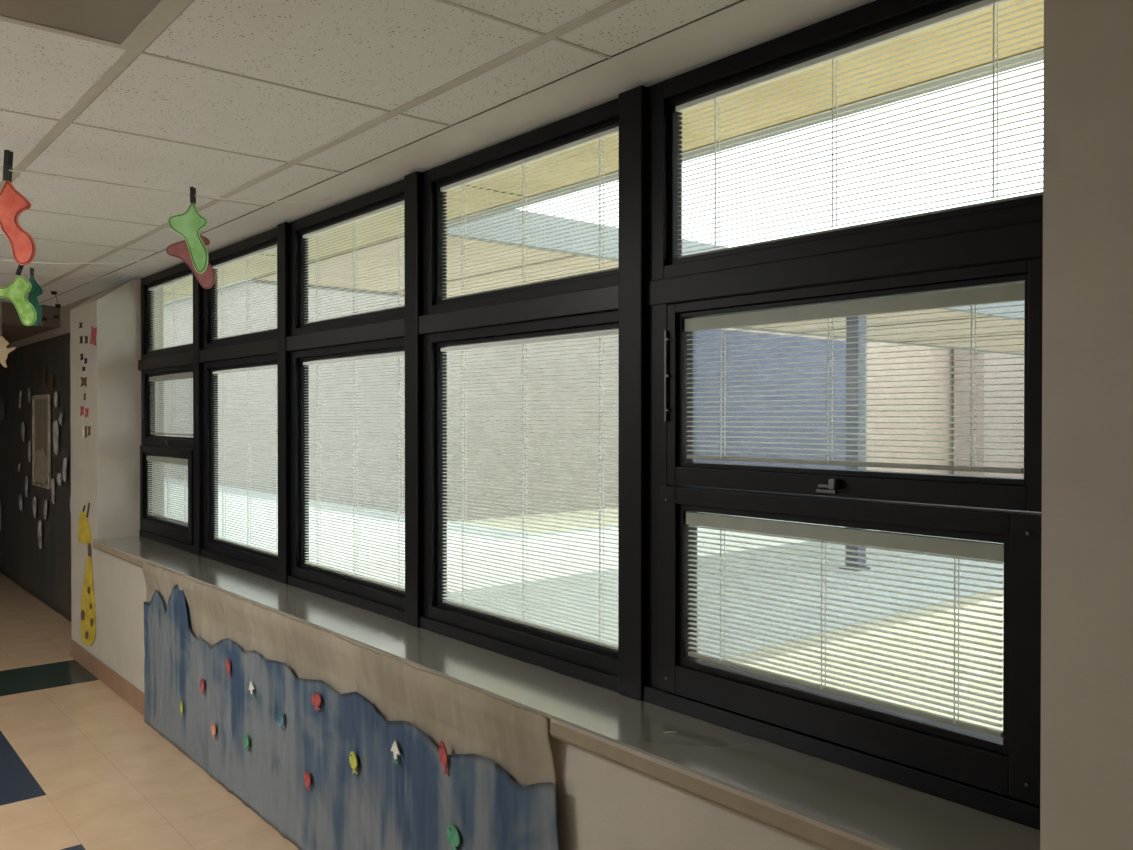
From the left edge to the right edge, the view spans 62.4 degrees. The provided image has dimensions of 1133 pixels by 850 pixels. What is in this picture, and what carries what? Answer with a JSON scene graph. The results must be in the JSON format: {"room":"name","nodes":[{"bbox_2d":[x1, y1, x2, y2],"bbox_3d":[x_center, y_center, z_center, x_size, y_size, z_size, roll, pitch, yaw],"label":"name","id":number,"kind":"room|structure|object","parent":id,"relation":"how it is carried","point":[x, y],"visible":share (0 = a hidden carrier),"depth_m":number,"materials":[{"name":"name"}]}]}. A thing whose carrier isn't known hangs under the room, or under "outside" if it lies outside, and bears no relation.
{"room":"school corridor","nodes":[
{"label":"school corridor","id":0,"kind":"room"},
{"bbox_2d":[0,301,59,342],"bbox_3d":[-6.256,-0.838,7.406,3.000,0.310,5.000,0,1,-40],"label":"wall","id":1,"kind":"structure","parent":0,"point":[12,329],"depth_m":6.43,"materials":[{"name":"brown paint"}]},
{"bbox_2d":[11,0,743,303],"bbox_3d":[-1.488,-0.791,1.354,3.258,0.021,10.400,0,1,-40],"label":"trim","id":2,"kind":"structure","parent":1,"relation":"attached to","point":[740,0],"depth_m":2.30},
{"bbox_2d":[40,0,874,306],"bbox_3d":[-0.155,-0.809,2.479,0.230,0.085,10.400,0,1,-40],"label":"trim","id":3,"kind":"structure","parent":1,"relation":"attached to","point":[746,24],"depth_m":2.29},
{"bbox_2d":[7,288,109,347],"bbox_3d":[-4.651,0.182,7.932,0.120,2.240,6.280,0,1,-40],"label":"wall","id":4,"kind":"structure","parent":0,"point":[64,328],"depth_m":6.46,"materials":[{"name":"beige paint"}]},
{"bbox_2d":[0,333,71,621],"bbox_3d":[-4.557,0.337,7.712,0.011,1.925,5.800,0,1,-40],"label":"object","id":5,"kind":"structure","parent":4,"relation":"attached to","point":[44,573],"depth_m":7.08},
{"bbox_2d":[0,399,3,419],"bbox_3d":[-4.886,-0.131,8.075,0.004,0.193,0.382,0,1,-40],"label":"notice","id":6,"kind":"object","parent":5,"relation":"attached to","point":[1,401],"visible":1,"depth_m":8.01,"materials":[{"name":"grey paper"}]},
{"bbox_2d":[19,391,20,407],"bbox_3d":[-4.326,-0.202,7.408,0.006,0.134,0.077,0,1,-40],"label":"ribbon","id":7,"kind":"object","parent":5,"relation":"attached to","point":[20,391],"visible":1,"depth_m":7.41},
{"bbox_2d":[19,495,21,510],"bbox_3d":[-4.326,0.612,7.416,0.006,0.125,0.102,0,1,-40],"label":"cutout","id":8,"kind":"object","parent":5,"relation":"attached to","point":[20,496],"visible":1,"depth_m":7.40},
{"bbox_2d":[21,422,24,440],"bbox_3d":[-4.254,0.051,7.325,0.006,0.148,0.100,0,1,-40],"label":"ribbon","id":9,"kind":"object","parent":5,"relation":"attached to","point":[22,423],"visible":1,"depth_m":7.30,"materials":[{"name":"grey"}]},
{"bbox_2d":[25,476,27,496],"bbox_3d":[-4.174,0.474,7.234,0.006,0.163,0.080,0,1,-40],"label":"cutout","id":10,"kind":"object","parent":5,"relation":"attached to","point":[26,477],"visible":1,"depth_m":7.22},
{"bbox_2d":[28,441,30,461],"bbox_3d":[-4.098,0.202,7.142,0.006,0.160,0.072,0,1,-40],"label":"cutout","id":11,"kind":"object","parent":5,"relation":"attached to","point":[29,442],"visible":1,"depth_m":7.13},
{"bbox_2d":[33,497,35,517],"bbox_3d":[-3.987,0.617,7.015,0.006,0.157,0.103,0,1,-40],"label":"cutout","id":12,"kind":"object","parent":5,"relation":"attached to","point":[34,498],"visible":1,"depth_m":7.00},
{"bbox_2d":[38,521,41,548],"bbox_3d":[-3.867,0.802,6.873,0.006,0.204,0.110,0,1,-40],"label":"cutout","id":13,"kind":"object","parent":5,"relation":"attached to","point":[39,522],"visible":1,"depth_m":6.85},
{"bbox_2d":[42,364,44,384],"bbox_3d":[-3.764,-0.363,6.741,0.006,0.151,0.064,0,1,-40],"label":"ribbon","id":14,"kind":"object","parent":5,"relation":"attached to","point":[43,374],"visible":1,"depth_m":6.73,"materials":[{"name":"brown"}]},
{"bbox_2d":[44,500,46,519],"bbox_3d":[-3.746,0.606,6.728,0.006,0.146,0.084,0,1,-40],"label":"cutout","id":15,"kind":"object","parent":5,"relation":"attached to","point":[45,501],"visible":1,"depth_m":6.71},
{"bbox_2d":[50,375,52,393],"bbox_3d":[-3.610,-0.283,6.560,0.006,0.133,0.070,0,1,-40],"label":"ribbon","id":16,"kind":"object","parent":5,"relation":"attached to","point":[51,376],"visible":1,"depth_m":6.54,"materials":[{"name":"brown"}]},
{"bbox_2d":[51,479,54,503],"bbox_3d":[-3.590,0.464,6.543,0.006,0.174,0.080,0,1,-40],"label":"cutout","id":17,"kind":"object","parent":5,"relation":"attached to","point":[52,480],"visible":1,"depth_m":6.54},
{"bbox_2d":[53,421,58,454],"bbox_3d":[-3.526,0.086,6.464,0.006,0.234,0.146,0,1,-40],"label":"ribbon","id":18,"kind":"object","parent":5,"relation":"attached to","point":[55,423],"visible":1,"depth_m":6.46,"materials":[{"name":"white paper"}]},
{"bbox_2d":[54,391,57,406],"bbox_3d":[-3.523,-0.176,6.457,0.006,0.110,0.073,0,1,-40],"label":"ribbon","id":19,"kind":"object","parent":5,"relation":"attached to","point":[55,393],"visible":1,"depth_m":6.45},
{"bbox_2d":[57,473,60,485],"bbox_3d":[-3.463,0.371,6.391,0.006,0.088,0.095,0,1,-40],"label":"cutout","id":20,"kind":"object","parent":5,"relation":"attached to","point":[59,474],"visible":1,"depth_m":6.37},
{"bbox_2d":[59,412,62,424],"bbox_3d":[-3.429,-0.044,6.347,0.006,0.088,0.075,0,1,-40],"label":"ribbon","id":21,"kind":"object","parent":5,"relation":"attached to","point":[61,413],"visible":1,"depth_m":6.34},
{"bbox_2d":[63,458,66,481],"bbox_3d":[-3.359,0.297,6.267,0.006,0.162,0.105,0,1,-40],"label":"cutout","id":22,"kind":"object","parent":5,"relation":"attached to","point":[64,459],"visible":1,"depth_m":6.26},
{"bbox_2d":[32,394,50,488],"bbox_3d":[-3.838,0.117,6.838,0.016,0.672,0.559,0,1,-40],"label":"window","id":23,"kind":"structure","parent":4,"relation":"in","point":[41,404],"depth_m":6.81,"materials":[{"name":"glass"}]},
{"bbox_2d":[0,573,298,849],"bbox_3d":[-2.252,1.386,3.999,4.700,0.100,15.400,0,1,-40],"label":"floor","id":24,"kind":"structure","parent":0,"point":[81,768],"depth_m":3.62,"materials":[{"name":"tile"}]},
{"bbox_2d":[168,203,208,273],"bbox_3d":[-1.185,-0.586,2.932,0.124,0.223,0.008,0,0,0],"label":"sock","id":25,"kind":"object","parent":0,"point":[189,224],"visible":1,"depth_m":2.93,"materials":[{"name":"green fabric"}]},
{"bbox_2d":[0,0,739,302],"bbox_3d":[-1.339,-0.808,1.480,2.872,0.050,10.400,0,1,-40],"label":"ceiling","id":26,"kind":"structure","parent":0,"point":[384,54],"depth_m":2.24,"materials":[{"name":"tile"}]},
{"bbox_2d":[41,291,60,320],"bbox_3d":[-3.147,-0.735,5.713,0.109,0.204,0.008,0,1,-40],"label":"garland","id":27,"kind":"object","parent":26,"relation":"hanging from","point":[57,305],"visible":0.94,"depth_m":5.73,"materials":[{"name":"black"}]},
{"bbox_2d":[0,0,175,49],"bbox_3d":[-0.945,-0.781,1.529,0.594,0.005,0.605,0,1,-40],"label":"recessed light","id":28,"kind":"object","parent":26,"relation":"in","point":[115,23],"visible":1,"depth_m":1.79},
{"bbox_2d":[0,0,633,302],"bbox_3d":[-1.500,-0.785,1.345,3.280,0.013,10.400,0,1,-40],"label":"grid","id":29,"kind":"object","parent":26,"relation":"attached to","point":[178,6],"visible":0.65,"depth_m":2.24,"materials":[{"name":"white metal"}]},
{"bbox_3d":[-3.140,-0.654,5.196,0.002,0.320,0.002,0,1,-40],"label":"string","id":30,"kind":"object","parent":26,"relation":"hanging from","visible":0},
{"bbox_2d":[0,336,14,366],"bbox_3d":[-3.117,-0.406,5.198,0.113,0.174,0.007,0,0,0],"label":"cutout","id":31,"kind":"object","parent":30,"relation":"hanging from","point":[4,351],"visible":1,"depth_m":5.20},
{"bbox_2d":[70,0,1132,849],"bbox_3d":[0.233,0.133,1.977,0.335,2.440,9.120,0,1,-40],"label":"wall","id":32,"kind":"structure","parent":0,"point":[1086,775],"depth_m":1.22,"materials":[{"name":"beige paint"}]},
{"bbox_2d":[80,406,83,415],"bbox_3d":[-2.664,-0.077,5.146,0.003,0.055,0.076,0,1,-40],"label":"paper letter","id":33,"kind":"object","parent":32,"relation":"attached to","point":[81,407],"visible":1,"depth_m":5.14,"materials":[{"name":"red paper"}]},
{"bbox_2d":[80,377,86,386],"bbox_3d":[-2.639,-0.237,5.115,0.003,0.056,0.132,0,1,-40],"label":"paper letter","id":34,"kind":"object","parent":32,"relation":"attached to","point":[83,380],"visible":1,"depth_m":5.11,"materials":[{"name":"brown paper"}]},
{"bbox_2d":[0,258,167,263],"bbox_3d":[-3.015,-0.740,3.521,2.920,0.094,0.005,0,1,-40],"label":"string","id":35,"kind":"object","parent":32,"relation":"attached to","point":[164,258],"visible":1,"depth_m":4.24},
{"bbox_2d":[0,275,36,325],"bbox_3d":[-2.391,-0.535,4.029,0.215,0.217,0.008,0,0,0],"label":"sock","id":36,"kind":"object","parent":35,"relation":"hanging from","point":[17,291],"visible":1,"depth_m":4.03,"materials":[{"name":"green fabric"}]},
{"bbox_2d":[15,264,23,274],"bbox_3d":[-2.353,-0.668,4.027,0.027,0.050,0.022,0,0,0],"label":"clothespin","id":37,"kind":"object","parent":36,"relation":"attached to","point":[20,267],"visible":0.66,"depth_m":4.02,"materials":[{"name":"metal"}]},
{"bbox_2d":[28,275,42,325],"bbox_3d":[-2.342,-0.550,4.129,0.062,0.222,0.008,0,0,0],"label":"sock","id":38,"kind":"object","parent":35,"relation":"hanging from","point":[36,290],"visible":0.84,"depth_m":4.13,"materials":[{"name":"green fabric"}]},
{"bbox_2d":[30,268,33,275],"bbox_3d":[-2.358,-0.675,4.128,0.009,0.035,0.022,0,0,0],"label":"clothespin","id":39,"kind":"object","parent":38,"relation":"attached to","point":[31,269],"visible":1,"depth_m":4.12,"materials":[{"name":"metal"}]},
{"bbox_2d":[78,503,95,645],"bbox_3d":[-2.605,0.808,5.081,0.010,0.783,0.367,0,1,-40],"label":"giraffe","id":40,"kind":"object","parent":32,"relation":"attached to","point":[88,614],"visible":1,"depth_m":5.06,"materials":[{"name":"yellow paper"}]},
{"bbox_2d":[81,610,84,619],"bbox_3d":[-2.656,1.044,5.140,0.001,0.061,0.090,0,1,-40],"label":"spot","id":41,"kind":"object","parent":40,"relation":"attached to","point":[82,611],"depth_m":5.13,"materials":[{"name":"brown paper"}]},
{"bbox_2d":[90,326,96,345],"bbox_3d":[-2.504,-0.471,4.952,0.003,0.112,0.134,0,1,-40],"label":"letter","id":42,"kind":"object","parent":32,"relation":"attached to","point":[93,330],"visible":1,"depth_m":4.94,"materials":[{"name":"red paper"}]},
{"bbox_2d":[70,639,143,715],"bbox_3d":[0.100,1.304,1.879,0.008,0.100,9.125,0,1,-40],"label":"baseboard","id":43,"kind":"structure","parent":32,"relation":"attached to","point":[128,692],"depth_m":4.74,"materials":[{"name":"rubber"}]},
{"bbox_2d":[138,262,193,552],"bbox_3d":[-2.001,-0.092,4.721,0.078,1.384,0.878,0,1,-40],"label":"window","id":44,"kind":"structure","parent":32,"relation":"in","point":[174,360],"depth_m":4.82,"materials":[{"name":"black metal"}]},
{"bbox_2d":[146,456,187,524],"bbox_3d":[-1.998,0.320,4.702,0.017,0.310,0.684,0,1,-40],"label":"window blind","id":45,"kind":"object","parent":44,"relation":"attached to","point":[174,461],"visible":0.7,"depth_m":4.70,"materials":[{"name":"white plastic"}]},
{"bbox_2d":[148,273,192,350],"bbox_3d":[-1.974,-0.559,4.714,0.017,0.338,0.806,0,1,-40],"label":"window blind","id":46,"kind":"object","parent":44,"relation":"attached to","point":[155,288],"visible":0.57,"depth_m":4.75,"materials":[{"name":"white plastic"}]},
{"bbox_2d":[149,372,192,435],"bbox_3d":[-1.982,-0.101,4.713,0.017,0.304,0.730,0,1,-40],"label":"window blind","id":47,"kind":"object","parent":44,"relation":"attached to","point":[172,377],"visible":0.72,"depth_m":4.71,"materials":[{"name":"white plastic"}]},
{"bbox_2d":[0,168,331,203],"bbox_3d":[-1.942,-0.742,2.280,2.961,0.075,0.005,0,1,-40],"label":"string","id":48,"kind":"object","parent":32,"relation":"attached to","point":[0,168],"visible":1,"depth_m":2.86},
{"bbox_2d":[2,150,12,181],"bbox_3d":[-1.556,-0.721,2.607,0.019,0.086,0.022,0,0,0],"label":"clothespin","id":49,"kind":"object","parent":48,"relation":"attached to","point":[8,155],"visible":1,"depth_m":2.60,"materials":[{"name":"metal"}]},
{"bbox_2d":[0,181,35,265],"bbox_3d":[-1.548,-0.563,2.607,0.136,0.236,0.008,0,0,0],"label":"sock","id":50,"kind":"object","parent":49,"relation":"hanging from","point":[13,203],"visible":1,"depth_m":2.60,"materials":[{"name":"red fabric"}]},
{"bbox_2d":[190,187,195,203],"bbox_3d":[-1.170,-0.719,2.932,0.013,0.050,0.022,0,0,0],"label":"clothespin","id":51,"kind":"object","parent":48,"relation":"attached to","point":[192,189],"visible":1,"depth_m":2.92,"materials":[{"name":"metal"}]},
{"bbox_2d":[193,227,277,580],"bbox_3d":[-1.405,-0.086,4.020,0.071,1.384,0.962,0,1,-40],"label":"window","id":52,"kind":"structure","parent":32,"relation":"in","point":[259,349],"depth_m":4.29,"materials":[{"name":"black metal"}]},
{"bbox_2d":[212,244,276,339],"bbox_3d":[-1.353,-0.553,3.979,0.017,0.338,0.806,0,1,-40],"label":"window blind","id":53,"kind":"object","parent":52,"relation":"attached to","point":[273,247],"visible":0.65,"depth_m":3.98,"materials":[{"name":"white plastic"}]},
{"bbox_2d":[213,365,277,555],"bbox_3d":[-1.353,0.141,3.985,0.017,0.764,0.806,0,1,-40],"label":"window blind","id":54,"kind":"object","parent":52,"relation":"attached to","point":[222,538],"visible":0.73,"depth_m":4.00,"materials":[{"name":"white plastic"}]},
{"bbox_2d":[277,179,404,621],"bbox_3d":[-0.784,-0.080,3.285,0.071,1.384,0.962,0,1,-40],"label":"window","id":55,"kind":"structure","parent":32,"relation":"in","point":[379,332],"depth_m":3.54,"materials":[{"name":"black metal"}]},
{"bbox_2d":[303,352,404,590],"bbox_3d":[-0.733,0.147,3.250,0.017,0.764,0.806,0,1,-40],"label":"window blind","id":56,"kind":"object","parent":55,"relation":"attached to","point":[398,354],"visible":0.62,"depth_m":3.24,"materials":[{"name":"white plastic"}]},
{"bbox_2d":[303,201,404,323],"bbox_3d":[-0.733,-0.546,3.244,0.017,0.338,0.806,0,1,-40],"label":"window blind","id":57,"kind":"object","parent":55,"relation":"attached to","point":[398,205],"visible":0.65,"depth_m":3.24,"materials":[{"name":"white plastic"}]},
{"bbox_2d":[143,560,558,849],"bbox_3d":[-0.940,0.977,3.074,0.028,0.725,2.960,0,1,-40],"label":"mural","id":58,"kind":"object","parent":32,"relation":"attached to","point":[498,792],"visible":0.99,"depth_m":2.77,"materials":[{"name":"paint"}]},
{"bbox_2d":[180,701,182,714],"bbox_3d":[-1.558,1.146,3.785,0.004,0.059,0.026,0,1,-40],"label":"fish","id":59,"kind":"object","parent":58,"relation":"attached to","point":[181,705],"visible":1,"depth_m":3.78},
{"bbox_2d":[200,678,204,694],"bbox_3d":[-1.399,1.005,3.596,0.004,0.062,0.038,0,1,-40],"label":"fish","id":60,"kind":"object","parent":58,"relation":"attached to","point":[202,686],"visible":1,"depth_m":3.59},
{"bbox_2d":[211,723,215,738],"bbox_3d":[-1.324,1.145,3.507,0.004,0.058,0.041,0,1,-40],"label":"fish","id":61,"kind":"object","parent":58,"relation":"attached to","point":[213,729],"visible":1,"depth_m":3.50},
{"bbox_2d":[226,658,230,676],"bbox_3d":[-1.223,0.879,3.386,0.004,0.068,0.039,0,1,-40],"label":"fish","id":62,"kind":"object","parent":58,"relation":"attached to","point":[228,667],"visible":1,"depth_m":3.38},
{"bbox_2d":[243,734,248,750],"bbox_3d":[-1.115,1.106,3.260,0.004,0.055,0.046,0,1,-40],"label":"fish","id":63,"kind":"object","parent":58,"relation":"attached to","point":[246,739],"visible":1,"depth_m":3.26},
{"bbox_2d":[248,681,253,697],"bbox_3d":[-1.084,0.912,3.223,0.003,0.059,0.049,0,1,-40],"label":"fish","id":64,"kind":"object","parent":58,"relation":"attached to","point":[251,687],"visible":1,"depth_m":3.22},
{"bbox_2d":[279,711,283,729],"bbox_3d":[-0.924,0.957,3.032,0.004,0.059,0.038,0,2,-40],"label":"fish","id":65,"kind":"object","parent":58,"relation":"attached to","point":[281,716],"visible":1,"depth_m":3.03},
{"bbox_2d":[304,771,310,791],"bbox_3d":[-0.799,1.096,2.885,0.004,0.059,0.046,0,1,-40],"label":"fish","id":66,"kind":"object","parent":58,"relation":"attached to","point":[307,779],"visible":1,"depth_m":2.88},
{"bbox_2d":[312,693,320,709],"bbox_3d":[-0.758,0.840,2.834,0.004,0.056,0.062,0,1,-40],"label":"fish","id":67,"kind":"object","parent":58,"relation":"attached to","point":[316,699],"visible":1,"depth_m":2.83},
{"bbox_2d":[349,751,357,773],"bbox_3d":[-0.604,0.959,2.652,0.004,0.065,0.046,0,1,-40],"label":"fish","id":68,"kind":"object","parent":58,"relation":"attached to","point":[352,759],"visible":1,"depth_m":2.65},
{"bbox_2d":[390,740,400,765],"bbox_3d":[-0.452,0.864,2.472,0.003,0.064,0.050,0,1,-40],"label":"fish","id":69,"kind":"object","parent":58,"relation":"attached to","point":[395,749],"visible":1,"depth_m":2.47},
{"bbox_2d":[439,740,448,775],"bbox_3d":[-0.300,0.817,2.292,0.004,0.084,0.041,0,1,-40],"label":"fish","id":70,"kind":"object","parent":58,"relation":"attached to","point":[443,756],"visible":1,"depth_m":2.29},
{"bbox_2d":[447,824,459,849],"bbox_3d":[-0.273,1.002,2.261,0.004,0.072,0.057,0,1,-40],"label":"fish","id":71,"kind":"object","parent":58,"relation":"attached to","point":[453,837],"visible":1,"depth_m":2.26},
{"bbox_2d":[404,98,618,691],"bbox_3d":[-0.164,-0.074,2.550,0.071,1.384,0.962,0,1,-40],"label":"window","id":72,"kind":"structure","parent":32,"relation":"in","point":[590,302],"depth_m":2.71,"materials":[{"name":"black metal"}]},
{"bbox_2d":[440,126,618,299],"bbox_3d":[-0.112,-0.540,2.509,0.017,0.338,0.806,0,1,-40],"label":"window blind","id":73,"kind":"object","parent":72,"relation":"attached to","point":[613,131],"visible":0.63,"depth_m":2.48,"materials":[{"name":"white plastic"}]},
{"bbox_2d":[441,330,618,650],"bbox_3d":[-0.112,0.154,2.514,0.017,0.764,0.806,0,1,-40],"label":"window blind","id":74,"kind":"object","parent":72,"relation":"attached to","point":[612,332],"visible":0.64,"depth_m":2.47,"materials":[{"name":"white plastic"}]},
{"bbox_2d":[92,536,1039,849],"bbox_3d":[-0.805,0.635,3.175,0.341,0.045,4.797,0,1,-40],"label":"window sill","id":75,"kind":"structure","parent":32,"relation":"attached to","point":[825,804],"depth_m":1.83,"materials":[{"name":"grey stone"}]},
{"bbox_2d":[163,0,1043,303],"bbox_3d":[-0.292,-1.217,3.669,1.500,0.240,22.000,0,1,-40],"label":"roof eave","id":76,"kind":"object","parent":32,"relation":"attached to","point":[1030,16],"visible":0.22,"depth_m":3.25},
{"bbox_2d":[618,0,1042,829],"bbox_3d":[0.476,-0.067,1.786,0.078,1.384,1.031,0,1,-40],"label":"window","id":77,"kind":"structure","parent":32,"relation":"in","point":[999,243],"depth_m":1.79,"materials":[{"name":"black metal"}]},
{"bbox_2d":[686,512,1003,737],"bbox_3d":[0.484,0.345,1.762,0.017,0.310,0.684,0,1,-40],"label":"window blind","id":78,"kind":"object","parent":77,"relation":"attached to","point":[988,551],"visible":0.95,"depth_m":1.71,"materials":[{"name":"white plastic"}]},
{"bbox_2d":[684,283,1024,473],"bbox_3d":[0.499,-0.076,1.772,0.017,0.304,0.730,0,1,-40],"label":"window blind","id":79,"kind":"object","parent":77,"relation":"attached to","point":[1012,292],"visible":0.93,"depth_m":1.72,"materials":[{"name":"white plastic"}]},
{"bbox_2d":[676,0,1043,258],"bbox_3d":[0.508,-0.534,1.773,0.017,0.338,0.806,0,1,-40],"label":"window blind","id":80,"kind":"object","parent":77,"relation":"attached to","point":[983,5],"visible":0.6,"depth_m":1.72,"materials":[{"name":"white plastic"}]},
{"label":"outside","id":81,"kind":"structure","parent":0,"visible":0},
{"bbox_2d":[455,477,1023,730],"bbox_3d":[13.873,1.212,31.345,58.380,0.200,90.000,0,1,-40],"label":"grass","id":82,"kind":"structure","parent":81,"point":[606,509],"depth_m":5.51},
{"bbox_2d":[163,278,953,520],"bbox_3d":[4.818,-0.886,30.490,33.300,4.010,19.800,0,1,-40],"label":"exterior wall","id":83,"kind":"structure","parent":82,"relation":"on","point":[338,400],"depth_m":15.54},
{"bbox_2d":[954,349,1023,477],"bbox_3d":[16.462,-0.645,26.861,20.185,3.590,0.730,0,1,-40],"label":"brick wing","id":84,"kind":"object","parent":82,"relation":"on","point":[956,351],"visible":0.08,"depth_m":20.55},
{"label":"clothespin","id":85,"kind":"object","parent":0,"visible":0},
{"bbox_2d":[166,234,215,288],"bbox_3d":[-1.417,-0.626,3.529,0.183,0.226,0.008,0,0,0],"label":"sock","id":86,"kind":"object","parent":85,"relation":"hanging from","point":[180,250],"visible":0.66,"depth_m":3.53,"materials":[{"name":"red fabric"}]},
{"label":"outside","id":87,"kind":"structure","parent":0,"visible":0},
{"bbox_2d":[164,477,1003,658],"bbox_3d":[5.101,1.150,26.233,38.380,0.012,26.500,0,1,-40],"label":"paving","id":88,"kind":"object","parent":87,"point":[987,564],"visible":0.12,"depth_m":8.34,"materials":[{"name":"concrete"}]},
{"bbox_2d":[252,209,1024,355],"bbox_3d":[10.226,-1.311,16.417,31.180,0.210,2.720,0,1,-40],"label":"canopy","id":89,"kind":"object","parent":88,"relation":"on","point":[1012,308],"visible":0.28,"depth_m":7.18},
{"bbox_2d":[839,315,870,570],"bbox_3d":[2.598,0.075,8.428,0.200,2.442,0.200,0,1,-40],"label":"post","id":90,"kind":"object","parent":88,"relation":"on","point":[855,322],"visible":0.47,"depth_m":8.37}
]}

